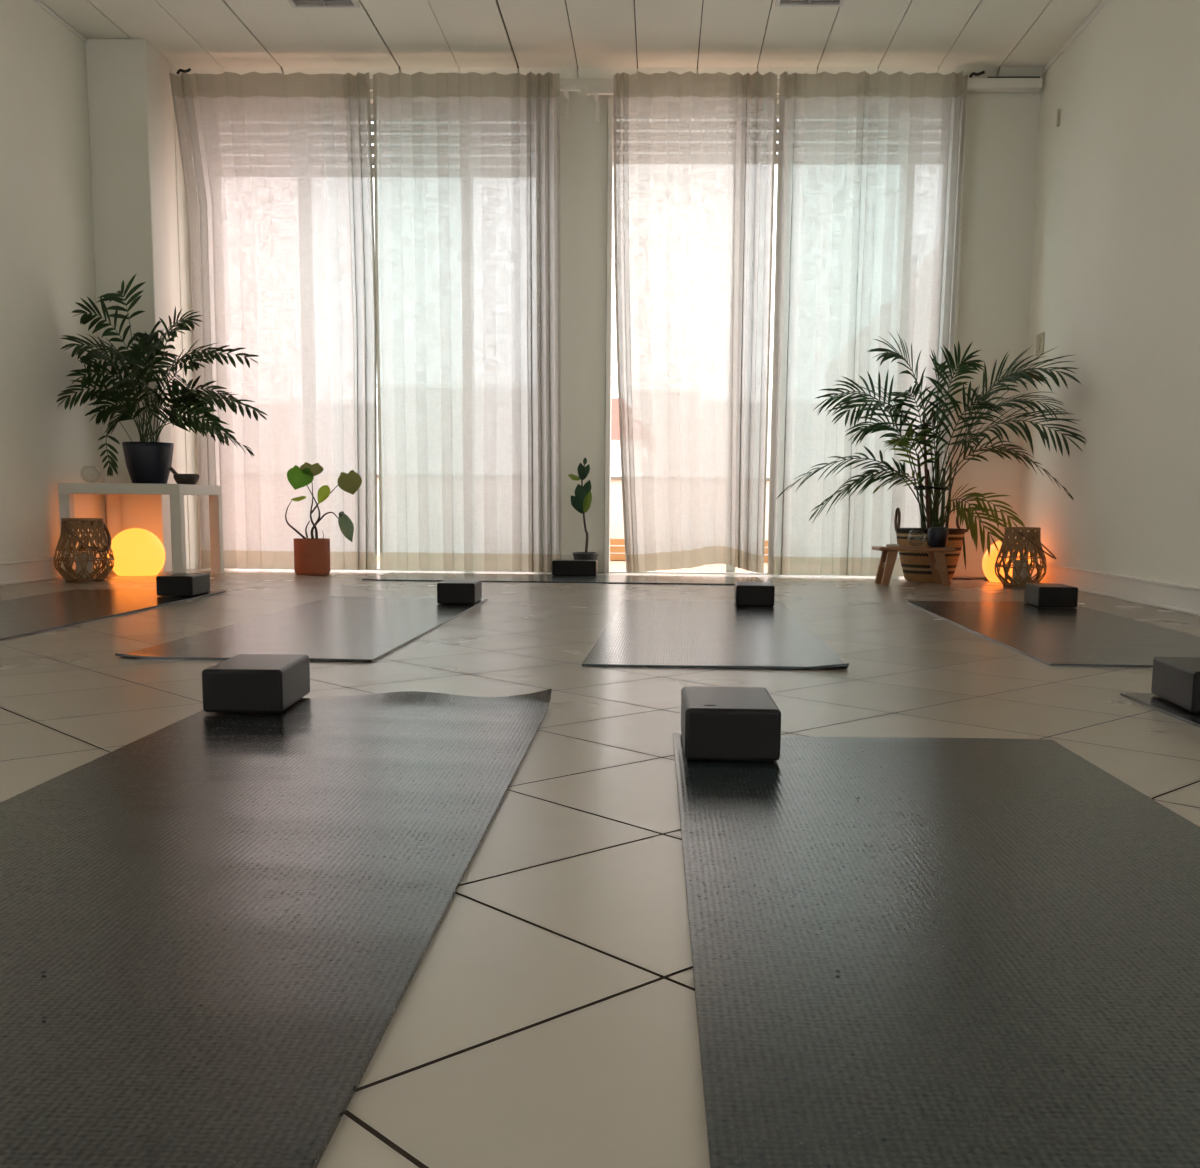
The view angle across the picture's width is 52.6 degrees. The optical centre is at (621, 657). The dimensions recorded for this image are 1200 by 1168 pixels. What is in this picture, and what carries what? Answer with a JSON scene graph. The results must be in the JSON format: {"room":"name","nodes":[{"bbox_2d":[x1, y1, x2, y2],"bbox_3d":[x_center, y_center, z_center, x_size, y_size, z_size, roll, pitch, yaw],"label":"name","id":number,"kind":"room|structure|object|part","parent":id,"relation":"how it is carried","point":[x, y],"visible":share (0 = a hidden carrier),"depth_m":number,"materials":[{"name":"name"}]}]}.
{"room":"exercise studio","nodes":[
{"label":"exercise studio","id":0,"kind":"room"},
{"bbox_2d":[0,0,106,561],"bbox_3d":[-2.886,-1.334,2.433,0.200,2.940,8.980,1,7,2],"label":"wall","id":1,"kind":"structure","parent":0,"point":[47,256],"depth_m":5.62,"materials":[{"name":"paint"}]},
{"bbox_2d":[0,553,108,585],"bbox_3d":[-2.798,0.009,2.338,0.018,0.100,8.060,1,7,2],"label":"baseboard","id":2,"kind":"structure","parent":1,"relation":"attached to","point":[22,571],"depth_m":5.52,"materials":[{"name":"white paint"}]},
{"bbox_2d":[33,0,86,42],"bbox_3d":[-2.776,-2.548,2.014,0.012,0.020,8.060,1,7,2],"label":"trim","id":3,"kind":"structure","parent":1,"relation":"attached to","point":[38,2],"depth_m":5.74,"materials":[{"name":"white paint"}]},
{"bbox_2d":[85,39,189,572],"bbox_3d":[-2.509,-1.795,6.503,0.300,2.640,0.670,1,7,2],"label":"wall pillar","id":4,"kind":"structure","parent":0,"point":[131,107],"depth_m":6.14,"materials":[{"name":"paint"}]},
{"bbox_2d":[39,0,1101,78],"bbox_3d":[-0.355,-2.587,2.171,4.840,0.138,8.530,1,7,2],"label":"ceiling","id":5,"kind":"structure","parent":0,"point":[602,39],"depth_m":5.89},
{"bbox_2d":[176,68,190,74],"bbox_3d":[-2.286,-3.062,6.341,0.080,0.035,0.013,1,7,2],"label":"hook","id":6,"kind":"object","parent":5,"relation":"attached to","point":[189,69],"visible":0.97,"depth_m":6.33,"materials":[{"name":"black plastic"}]},
{"bbox_2d":[287,0,359,7],"bbox_3d":[-1.364,-2.950,5.267,0.310,0.013,0.620,1,7,2],"label":"recessed light","id":7,"kind":"object","parent":5,"relation":"in","point":[294,3],"visible":1,"depth_m":5.55,"materials":[{"name":"white plastic"}]},
{"bbox_2d":[775,0,844,6],"bbox_3d":[0.842,-2.920,5.197,0.305,0.013,0.620,1,7,2],"label":"recessed light","id":8,"kind":"object","parent":5,"relation":"in","point":[779,3],"visible":1,"depth_m":5.49,"materials":[{"name":"white plastic"}]},
{"bbox_2d":[969,71,984,77],"bbox_3d":[1.824,-2.989,6.221,0.079,0.036,0.013,1,7,2],"label":"hook","id":9,"kind":"object","parent":5,"relation":"attached to","point":[981,72],"visible":1,"depth_m":6.22,"materials":[{"name":"black plastic"}]},
{"bbox_2d":[0,568,1199,1167],"bbox_3d":[-0.385,0.133,2.424,5.240,0.120,8.750,1,7,2],"label":"floor","id":10,"kind":"structure","parent":0,"point":[548,1018],"depth_m":1.88,"materials":[{"name":"tile"}]},
{"bbox_2d":[53,518,113,581],"bbox_3d":[-2.468,-0.495,5.595,0.296,0.288,0.257,7,9,39],"label":"lantern","id":11,"kind":"object","parent":10,"relation":"on","point":[85,562],"visible":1,"depth_m":5.54,"materials":[{"name":"wicker"}]},
{"bbox_2d":[76,553,93,578],"bbox_3d":[-2.484,-0.423,5.616,0.072,0.119,0.072,7,9,39],"label":"candle","id":12,"kind":"object","parent":11,"relation":"on","point":[89,567],"depth_m":5.59,"materials":[{"name":"wax"}]},
{"bbox_3d":[-2.418,-0.550,5.546,0.172,0.133,0.201,7,9,39],"label":"handle","id":13,"kind":"part","parent":11,"relation":"part of","materials":[{"name":"brown wicker"}]},
{"bbox_2d":[0,589,225,640],"bbox_3d":[-1.959,-0.160,4.105,0.625,0.008,1.860,1,7,1],"label":"yoga mat","id":14,"kind":"object","parent":10,"relation":"on","point":[23,616],"visible":0.93,"depth_m":4.20,"materials":[{"name":"grey plastic"}]},
{"bbox_2d":[156,573,209,595],"bbox_3d":[-1.732,-0.289,4.805,0.140,0.077,0.225,0,7,-1],"label":"block","id":15,"kind":"object","parent":14,"relation":"on","point":[175,584],"visible":1,"depth_m":4.70,"materials":[{"name":"black plastic"}]},
{"bbox_2d":[107,528,164,575],"bbox_3d":[-2.429,-0.528,6.080,0.270,0.235,0.270,1,7,2],"label":"globe lamp","id":16,"kind":"object","parent":10,"relation":"on","point":[136,551],"visible":0.94,"depth_m":5.99,"materials":[{"name":"yellow"}]},
{"bbox_2d":[58,483,223,578],"bbox_3d":[-2.355,-0.627,6.000,0.580,0.452,0.550,1,7,2],"label":"side table","id":17,"kind":"object","parent":10,"relation":"on","point":[66,491],"visible":0.72,"depth_m":5.73,"materials":[{"name":"white paint"}]},
{"bbox_3d":[-2.628,-0.574,5.763,0.050,0.402,0.050,1,7,2],"label":"leg","id":18,"kind":"part","parent":17,"relation":"part of","materials":[{"name":"white paint"}]},
{"bbox_3d":[-2.612,-0.637,6.259,0.050,0.402,0.050,1,7,2],"label":"leg","id":19,"kind":"part","parent":17,"relation":"part of","materials":[{"name":"white paint"}]},
{"bbox_2d":[57,273,266,483],"bbox_3d":[-2.176,-1.335,5.787,0.993,1.010,0.594,1,7,2],"label":"potted palm","id":20,"kind":"object","parent":17,"relation":"on","point":[146,462],"visible":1,"depth_m":5.82,"materials":[{"name":"plant"}]},
{"bbox_2d":[122,442,173,483],"bbox_3d":[-2.309,-0.947,5.933,0.236,0.200,0.236,1,7,2],"label":"pot","id":21,"kind":"object","parent":20,"relation":"attached to","point":[146,462],"depth_m":5.85,"materials":[{"name":"black ceramic"}]},
{"bbox_3d":[-2.098,-0.567,5.747,0.050,0.402,0.050,1,7,2],"label":"leg","id":22,"kind":"part","parent":17,"relation":"part of","materials":[{"name":"white paint"}]},
{"bbox_2d":[169,467,198,484],"bbox_3d":[-2.104,-0.879,5.867,0.126,0.086,0.120,7,10,41],"label":"mortar","id":23,"kind":"object","parent":17,"relation":"on","point":[179,478],"visible":0.91,"depth_m":5.83,"materials":[{"name":"grey stone"}]},
{"bbox_3d":[-2.161,-0.895,5.862,0.051,0.054,0.023,1,7,2],"label":"spout","id":24,"kind":"part","parent":23,"relation":"part of","materials":[{"name":"stone"}]},
{"bbox_2d":[173,474,198,484],"bbox_3d":[-2.102,-0.861,5.867,0.120,0.050,0.120,1,7,2],"label":"bowl","id":25,"kind":"object","parent":23,"relation":"attached to","point":[179,478],"depth_m":5.82,"materials":[{"name":"stone"}]},
{"bbox_3d":[-2.082,-0.630,6.243,0.050,0.402,0.050,1,7,2],"label":"leg","id":26,"kind":"part","parent":17,"relation":"part of","materials":[{"name":"white paint"}]},
{"bbox_2d":[0,689,551,1167],"bbox_3d":[-0.463,0.187,1.394,0.615,0.030,1.850,1,7,1],"label":"yoga mat","id":27,"kind":"object","parent":10,"relation":"on","point":[228,917],"visible":0.96,"depth_m":1.10,"materials":[{"name":"grey plastic"}]},
{"bbox_2d":[202,654,309,712],"bbox_3d":[-0.668,0.046,2.237,0.140,0.077,0.225,0,7,-2],"label":"block","id":28,"kind":"object","parent":27,"relation":"on","point":[241,683],"visible":1,"depth_m":2.13,"materials":[{"name":"black plastic"}]},
{"bbox_2d":[115,596,487,661],"bbox_3d":[-0.866,-0.115,3.819,0.620,0.013,1.870,1,7,2],"label":"yoga mat","id":29,"kind":"object","parent":10,"relation":"on","point":[333,628],"visible":0.99,"depth_m":3.48,"materials":[{"name":"grey plastic"}]},
{"bbox_2d":[437,579,481,603],"bbox_3d":[-0.607,-0.248,4.569,0.140,0.077,0.225,1,7,0],"label":"block","id":30,"kind":"object","parent":29,"relation":"on","point":[449,591],"visible":1,"depth_m":4.46,"materials":[{"name":"black plastic"}]},
{"bbox_2d":[285,462,361,574],"bbox_3d":[-1.541,-0.718,6.291,0.405,0.576,0.184,1,7,2],"label":"leaf plant","id":31,"kind":"object","parent":10,"relation":"on","point":[311,555],"visible":1,"depth_m":6.25,"materials":[{"name":"plant"}]},
{"bbox_3d":[-1.690,-0.711,6.296,0.107,0.199,0.013,1,7,2],"label":"stem","id":32,"kind":"part","parent":31,"relation":"part of","materials":[{"name":"plant"}]},
{"bbox_3d":[-1.609,-0.525,6.317,0.184,0.184,0.184,1,7,2],"label":"pot","id":33,"kind":"part","parent":31,"relation":"part of","materials":[{"name":"ceramic"}]},
{"bbox_3d":[-1.600,-0.764,6.287,0.084,0.308,0.015,1,7,2],"label":"stem","id":34,"kind":"part","parent":31,"relation":"part of","materials":[{"name":"green plant"}]},
{"bbox_3d":[-1.593,-0.771,6.286,0.041,0.321,0.015,1,7,2],"label":"stem","id":35,"kind":"part","parent":31,"relation":"part of","materials":[{"name":"plant"}]},
{"bbox_3d":[-1.522,-0.832,6.276,0.179,0.182,0.011,1,7,2],"label":"stem","id":36,"kind":"part","parent":31,"relation":"part of","materials":[{"name":"plant"}]},
{"bbox_3d":[-1.522,-0.718,6.290,0.142,0.073,0.011,1,7,2],"label":"stem","id":37,"kind":"part","parent":31,"relation":"part of","materials":[{"name":"brown plant"}]},
{"bbox_2d":[362,572,762,584],"bbox_3d":[-0.268,-0.397,6.115,1.940,0.008,0.600,1,7,2],"label":"yoga mat","id":38,"kind":"object","parent":10,"relation":"on","point":[392,576],"visible":0.96,"depth_m":6.05,"materials":[{"name":"grey plastic"}]},
{"bbox_2d":[552,559,597,575],"bbox_3d":[-0.242,-0.468,6.342,0.230,0.077,0.130,1,7,2],"label":"block","id":39,"kind":"object","parent":38,"relation":"on","point":[559,567],"visible":1,"depth_m":6.28,"materials":[{"name":"black plastic"}]},
{"bbox_2d":[568,457,598,559],"bbox_3d":[-0.193,-0.765,6.563,0.147,0.627,0.150,4,8,28],"label":"fiddle leaf fig","id":40,"kind":"object","parent":10,"relation":"on","point":[581,502],"visible":0.91,"depth_m":6.53,"materials":[{"name":"plant"}]},
{"bbox_3d":[-0.196,-0.817,6.559,0.041,0.515,0.016,1,7,2],"label":"stem","id":41,"kind":"part","parent":40,"relation":"part of","materials":[{"name":"plant"}]},
{"bbox_2d":[572,552,598,559],"bbox_3d":[-0.194,-0.511,6.597,0.146,0.115,0.146,1,7,2],"label":"pot","id":42,"kind":"object","parent":40,"relation":"attached to","point":[576,555],"depth_m":6.54,"materials":[{"name":"black ceramic"}]},
{"bbox_2d":[582,600,848,668],"bbox_3d":[0.267,-0.102,3.783,0.622,0.017,1.915,1,7,3],"label":"yoga mat","id":43,"kind":"object","parent":10,"relation":"on","point":[640,633],"visible":0.97,"depth_m":3.40,"materials":[{"name":"grey plastic"}]},
{"bbox_2d":[734,582,774,605],"bbox_3d":[0.504,-0.241,4.600,0.142,0.077,0.225,1,7,4],"label":"block","id":44,"kind":"object","parent":43,"relation":"on","point":[746,593],"visible":1,"depth_m":4.49,"materials":[{"name":"black plastic"}]},
{"bbox_2d":[872,546,955,585],"bbox_3d":[1.428,-0.448,5.949,0.370,0.184,0.170,0,7,-1],"label":"wooden stool","id":45,"kind":"object","parent":10,"relation":"on","point":[937,559],"visible":1,"depth_m":5.88,"materials":[{"name":"brown wood"}]},
{"bbox_3d":[1.299,-0.448,6.009,0.078,0.166,0.040,0,7,-1],"label":"leg","id":46,"kind":"part","parent":45,"relation":"part of","materials":[{"name":"brown wood"}]},
{"bbox_3d":[1.302,-0.432,5.885,0.078,0.166,0.040,0,7,-1],"label":"leg","id":47,"kind":"part","parent":45,"relation":"part of","materials":[{"name":"brown wood"}]},
{"bbox_2d":[886,544,899,546],"bbox_3d":[1.330,-0.548,5.940,0.068,0.013,0.068,1,7,2],"label":"dish","id":48,"kind":"object","parent":45,"relation":"on","point":[887,545],"visible":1,"depth_m":5.92,"materials":[{"name":"white ceramic"}]},
{"bbox_3d":[1.429,-0.530,5.939,0.370,0.018,0.170,0,7,-1],"label":"seat","id":49,"kind":"part","parent":45,"relation":"part of","materials":[{"name":"brown wood"}]},
{"bbox_3d":[1.555,-0.446,6.015,0.078,0.166,0.040,0,7,-1],"label":"leg","id":50,"kind":"part","parent":45,"relation":"part of","materials":[{"name":"brown wood"}]},
{"bbox_2d":[927,527,948,546],"bbox_3d":[1.547,-0.587,5.928,0.100,0.099,0.100,1,7,2],"label":"vase","id":51,"kind":"object","parent":45,"relation":"on","point":[936,536],"visible":1,"depth_m":5.89,"materials":[{"name":"black ceramic"}]},
{"bbox_3d":[1.557,-0.430,5.891,0.078,0.166,0.040,0,7,-1],"label":"leg","id":52,"kind":"part","parent":45,"relation":"part of","materials":[{"name":"brown wood"}]},
{"bbox_2d":[777,330,1086,581],"bbox_3d":[1.508,-0.997,5.989,1.420,1.260,0.693,2,7,14],"label":"palm","id":53,"kind":"object","parent":10,"relation":"on","point":[916,567],"visible":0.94,"depth_m":6.00,"materials":[{"name":"plant"}]},
{"bbox_2d":[894,508,968,581],"bbox_3d":[1.583,-0.576,6.200,0.393,0.374,0.352,1,7,2],"label":"basket","id":54,"kind":"object","parent":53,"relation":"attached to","point":[916,567],"depth_m":6.11,"materials":[{"name":"brown wicker"}]},
{"bbox_2d":[673,733,1199,1167],"bbox_3d":[0.368,0.247,1.061,0.615,0.010,1.845,1,7,1],"label":"yoga mat","id":55,"kind":"object","parent":10,"relation":"on","point":[1010,928],"visible":0.94,"depth_m":1.01,"materials":[{"name":"grey plastic"}]},
{"bbox_2d":[681,686,780,760],"bbox_3d":[0.166,0.100,1.877,0.140,0.077,0.225,1,7,1],"label":"block","id":56,"kind":"object","parent":55,"relation":"on","point":[718,723],"visible":1,"depth_m":1.77,"materials":[{"name":"black plastic"}]},
{"bbox_2d":[952,578,983,579],"bbox_3d":[1.825,-0.412,6.384,0.270,0.009,0.044,-2,8,-17],"label":"power cable","id":57,"kind":"object","parent":10,"relation":"on","point":[952,578],"visible":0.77,"depth_m":6.38,"materials":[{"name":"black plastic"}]},
{"bbox_2d":[982,540,1032,582],"bbox_3d":[1.988,-0.497,6.228,0.256,0.223,0.256,1,7,2],"label":"globe lamp","id":58,"kind":"object","parent":10,"relation":"on","point":[988,562],"visible":0.3,"depth_m":6.17,"materials":[{"name":"orange"}]},
{"bbox_2d":[995,527,1055,587],"bbox_3d":[1.940,-0.479,5.824,0.280,0.286,0.239,5,8,29],"label":"lantern","id":59,"kind":"object","parent":10,"relation":"on","point":[1021,575],"visible":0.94,"depth_m":5.77,"materials":[{"name":"wicker"}]},
{"bbox_2d":[1012,560,1028,584],"bbox_3d":[1.922,-0.408,5.843,0.072,0.119,0.072,5,8,29],"label":"candle","id":60,"kind":"object","parent":59,"relation":"on","point":[1024,573],"depth_m":5.81,"materials":[{"name":"wax"}]},
{"bbox_3d":[1.993,-0.535,5.787,0.165,0.132,0.187,5,8,29],"label":"handle","id":61,"kind":"part","parent":59,"relation":"part of","materials":[{"name":"brown wood"}]},
{"bbox_2d":[905,601,1199,666],"bbox_3d":[1.407,-0.099,3.886,0.640,0.008,1.940,1,7,3],"label":"yoga mat","id":62,"kind":"object","parent":10,"relation":"on","point":[1051,636],"visible":0.94,"depth_m":3.66,"materials":[{"name":"grey plastic"}]},
{"bbox_2d":[1024,583,1077,607],"bbox_3d":[1.655,-0.239,4.675,0.145,0.077,0.225,1,7,5],"label":"block","id":63,"kind":"object","parent":62,"relation":"on","point":[1037,594],"visible":1,"depth_m":4.57,"materials":[{"name":"black plastic"}]},
{"bbox_2d":[1120,693,1199,727],"bbox_3d":[1.309,0.196,1.552,0.615,0.008,1.870,1,7,1],"label":"yoga mat","id":64,"kind":"object","parent":10,"relation":"on","point":[1150,700],"visible":0.73,"depth_m":2.32,"materials":[{"name":"grey plastic"}]},
{"bbox_2d":[1151,657,1199,712],"bbox_3d":[1.129,0.052,2.330,0.140,0.077,0.235,1,7,6],"label":"block","id":65,"kind":"object","parent":64,"relation":"on","point":[1176,680],"visible":1,"depth_m":2.32,"materials":[{"name":"black plastic"}]},
{"bbox_2d":[187,68,1040,572],"bbox_3d":[-0.082,-1.842,6.668,4.540,2.740,0.220,1,7,2],"label":"wall","id":66,"kind":"structure","parent":0,"point":[1002,134],"depth_m":6.50,"materials":[{"name":"paint"}]},
{"bbox_2d":[172,70,198,568],"bbox_3d":[-2.355,-1.787,6.570,0.004,2.610,0.130,1,7,2],"label":"trim","id":67,"kind":"structure","parent":66,"relation":"attached to","point":[180,184],"depth_m":6.57,"materials":[{"name":"paint"}]},
{"bbox_2d":[371,104,378,567],"bbox_3d":[-1.336,-1.782,6.730,1.801,2.620,0.110,1,7,2],"label":"window","id":68,"kind":"structure","parent":66,"relation":"in","point":[372,126],"depth_m":6.64,"materials":[{"name":"paint"}]},
{"bbox_2d":[371,119,373,176],"bbox_3d":[-1.324,-2.863,6.641,1.801,0.452,0.014,1,7,2],"label":"roller shutter","id":69,"kind":"object","parent":68,"relation":"attached to","point":[372,127],"depth_m":6.65,"materials":[{"name":"beige plastic"}]},
{"bbox_2d":[370,82,580,117],"bbox_3d":[-1.289,-2.928,6.377,2.160,0.142,0.140,1,7,2],"label":"rail","id":70,"kind":"object","parent":66,"relation":"attached to","point":[566,88],"visible":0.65,"depth_m":6.29,"materials":[{"name":"white metal"}]},
{"bbox_2d":[169,72,376,569],"bbox_3d":[-1.809,-1.740,6.388,1.059,2.545,0.098,1,7,1],"label":"curtain","id":71,"kind":"object","parent":70,"relation":"hanging from","point":[277,167],"visible":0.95,"depth_m":6.37,"materials":[{"name":"fabric"}]},
{"bbox_2d":[373,71,561,571],"bbox_3d":[-0.796,-1.727,6.365,0.981,2.545,0.094,1,7,2],"label":"curtain","id":72,"kind":"object","parent":70,"relation":"hanging from","point":[467,165],"visible":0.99,"depth_m":6.36,"materials":[{"name":"fabric"}]},
{"bbox_3d":[-1.290,-2.970,6.321,2.144,0.035,0.028,1,7,2],"label":"rail","id":73,"kind":"part","parent":70,"relation":"part of","materials":[{"name":"white metal"}]},
{"bbox_2d":[250,568,872,575],"bbox_3d":[-0.248,-0.430,6.785,4.010,0.106,0.090,1,7,2],"label":"trim","id":74,"kind":"structure","parent":66,"relation":"attached to","point":[250,568],"depth_m":6.73,"materials":[{"name":"stone"}]},
{"bbox_2d":[539,554,597,571],"bbox_3d":[-0.292,-0.520,6.721,0.322,0.100,0.018,1,7,2],"label":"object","id":75,"kind":"structure","parent":66,"relation":"attached to","point":[564,556],"depth_m":6.71,"materials":[{"name":"white paint"}]},
{"bbox_2d":[604,97,612,572],"bbox_3d":[-0.066,-1.711,6.588,0.027,2.500,0.110,1,7,2],"label":"trim","id":76,"kind":"structure","parent":66,"relation":"attached to","point":[610,99],"depth_m":6.54,"materials":[{"name":"white paint"}]},
{"bbox_2d":[587,85,778,121],"bbox_3d":[0.782,-2.882,6.318,1.918,0.142,0.140,1,7,2],"label":"rail","id":77,"kind":"object","parent":66,"relation":"attached to","point":[596,91],"visible":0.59,"depth_m":6.28,"materials":[{"name":"white metal"}]},
{"bbox_3d":[0.781,-2.924,6.262,1.902,0.035,0.028,1,7,2],"label":"rail","id":78,"kind":"part","parent":77,"relation":"part of","materials":[{"name":"white metal"}]},
{"bbox_2d":[613,71,776,572],"bbox_3d":[0.365,-1.711,6.332,0.834,2.544,0.110,1,7,2],"label":"curtain","id":79,"kind":"object","parent":77,"relation":"hanging from","point":[694,154],"visible":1,"depth_m":6.32,"materials":[{"name":"fabric"}]},
{"bbox_2d":[767,71,967,575],"bbox_3d":[1.269,-1.698,6.300,0.950,2.545,0.116,1,7,2],"label":"curtain","id":80,"kind":"object","parent":77,"relation":"hanging from","point":[869,170],"visible":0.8,"depth_m":6.27,"materials":[{"name":"fabric"}]},
{"bbox_2d":[610,104,778,572],"bbox_3d":[0.846,-1.731,6.668,1.852,2.577,0.110,1,7,2],"label":"window","id":81,"kind":"structure","parent":66,"relation":"in","point":[727,567],"depth_m":6.59,"materials":[{"name":"paint"}]},
{"bbox_2d":[775,119,778,163],"bbox_3d":[0.858,-2.848,6.575,1.852,0.338,0.014,1,7,2],"label":"roller shutter","id":82,"kind":"object","parent":81,"relation":"attached to","point":[777,122],"depth_m":6.58,"materials":[{"name":"beige plastic"}]},
{"bbox_2d":[944,100,966,526],"bbox_3d":[1.776,-1.694,6.522,0.024,2.520,0.130,1,7,2],"label":"trim","id":83,"kind":"structure","parent":66,"relation":"attached to","point":[960,225],"depth_m":6.44,"materials":[{"name":"white paint"}]},
{"bbox_2d":[953,558,984,576],"bbox_3d":[1.963,-0.490,6.654,0.375,0.100,0.018,1,7,2],"label":"baseboard","id":84,"kind":"structure","parent":66,"relation":"attached to","point":[974,568],"depth_m":6.65,"materials":[{"name":"white paint"}]},
{"bbox_2d":[967,78,1041,91],"bbox_3d":[1.947,-2.970,6.300,0.453,0.048,0.080,1,7,2],"label":"box","id":85,"kind":"object","parent":66,"relation":"attached to","point":[974,84],"visible":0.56,"depth_m":6.26,"materials":[{"name":"white paint"}]},
{"bbox_2d":[987,76,1039,77],"bbox_3d":[2.028,-2.993,6.266,0.270,0.008,0.012,1,7,2],"label":"rod","id":86,"kind":"object","parent":85,"relation":"on","point":[988,76],"visible":1,"depth_m":6.26,"materials":[{"name":"black metal"}]},
{"bbox_2d":[1019,0,1199,586],"bbox_3d":[2.151,-1.266,2.284,0.200,2.940,8.980,1,7,2],"label":"wall","id":87,"kind":"structure","parent":0,"point":[1115,278],"depth_m":5.18,"materials":[{"name":"paint"}]},
{"bbox_2d":[1036,332,1044,355],"bbox_3d":[2.167,-1.620,6.282,0.016,0.110,0.110,1,7,2],"label":"light switch","id":88,"kind":"object","parent":87,"relation":"attached to","point":[1040,338],"visible":0.95,"depth_m":6.26,"materials":[{"name":"beige plastic"}]},
{"bbox_2d":[1056,109,1060,126],"bbox_3d":[2.176,-2.683,6.037,0.012,0.081,0.020,1,7,2],"label":"guide","id":89,"kind":"object","parent":87,"relation":"attached to","point":[1058,110],"visible":1,"depth_m":6.03,"materials":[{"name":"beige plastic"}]},
{"bbox_2d":[1041,0,1108,75],"bbox_3d":[2.056,-2.509,2.105,0.014,0.026,8.530,1,7,2],"label":"trim","id":90,"kind":"structure","parent":87,"relation":"attached to","point":[1103,3],"depth_m":5.79,"materials":[{"name":"white paint"}]},
{"bbox_2d":[1031,562,1199,615],"bbox_3d":[2.029,0.046,2.428,0.018,0.100,8.530,1,7,2],"label":"baseboard","id":91,"kind":"structure","parent":87,"relation":"attached to","point":[1166,595],"depth_m":5.03,"materials":[{"name":"white paint"}]},
{"label":"outside","id":92,"kind":"structure","parent":0,"visible":0},
{"bbox_2d":[377,400,378,473],"bbox_3d":[-7.571,-0.817,33.413,3.242,11.848,6.160,1,7,2],"label":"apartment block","id":93,"kind":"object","parent":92,"point":[377,400],"visible":0.02,"depth_m":30.20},
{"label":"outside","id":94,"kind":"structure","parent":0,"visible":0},
{"bbox_2d":[767,399,771,476],"bbox_3d":[7.623,-4.009,52.701,8.724,13.640,6.160,1,7,2],"label":"apartment block","id":95,"kind":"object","parent":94,"point":[770,400],"visible":0.02,"depth_m":49.12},
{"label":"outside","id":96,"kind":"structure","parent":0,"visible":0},
{"bbox_2d":[377,556,767,571],"bbox_3d":[0.240,-0.526,7.852,12.000,0.138,2.080,1,7,2],"label":"floor","id":97,"kind":"structure","parent":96,"point":[614,564],"depth_m":7.52,"materials":[{"name":"tile"}]},
{"bbox_2d":[377,478,769,555],"bbox_3d":[0.273,-0.988,8.751,12.000,0.569,0.180,1,7,2],"label":"parapet","id":98,"kind":"object","parent":97,"relation":"on","point":[616,503],"depth_m":8.66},
{"bbox_2d":[377,474,769,480],"bbox_3d":[0.276,-1.283,8.714,12.000,0.026,0.220,1,7,2],"label":"rail","id":99,"kind":"object","parent":98,"relation":"on","point":[612,477],"visible":0.02,"depth_m":8.61,"materials":[{"name":"grey metal"}]},
{"bbox_2d":[610,539,767,561],"bbox_3d":[0.162,-0.749,8.492,2.200,0.159,0.280,1,7,2],"label":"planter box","id":100,"kind":"object","parent":97,"relation":"on","point":[613,549],"visible":0.02,"depth_m":8.36,"materials":[{"name":"brown wood"}]},
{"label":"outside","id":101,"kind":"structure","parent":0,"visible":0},
{"bbox_2d":[611,398,620,475],"bbox_3d":[-0.302,0.555,24.685,1.927,11.458,5.200,1,7,2],"label":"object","id":102,"kind":"structure","parent":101,"point":[615,435],"depth_m":21.77,"materials":[{"name":"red tile"}]}
]}

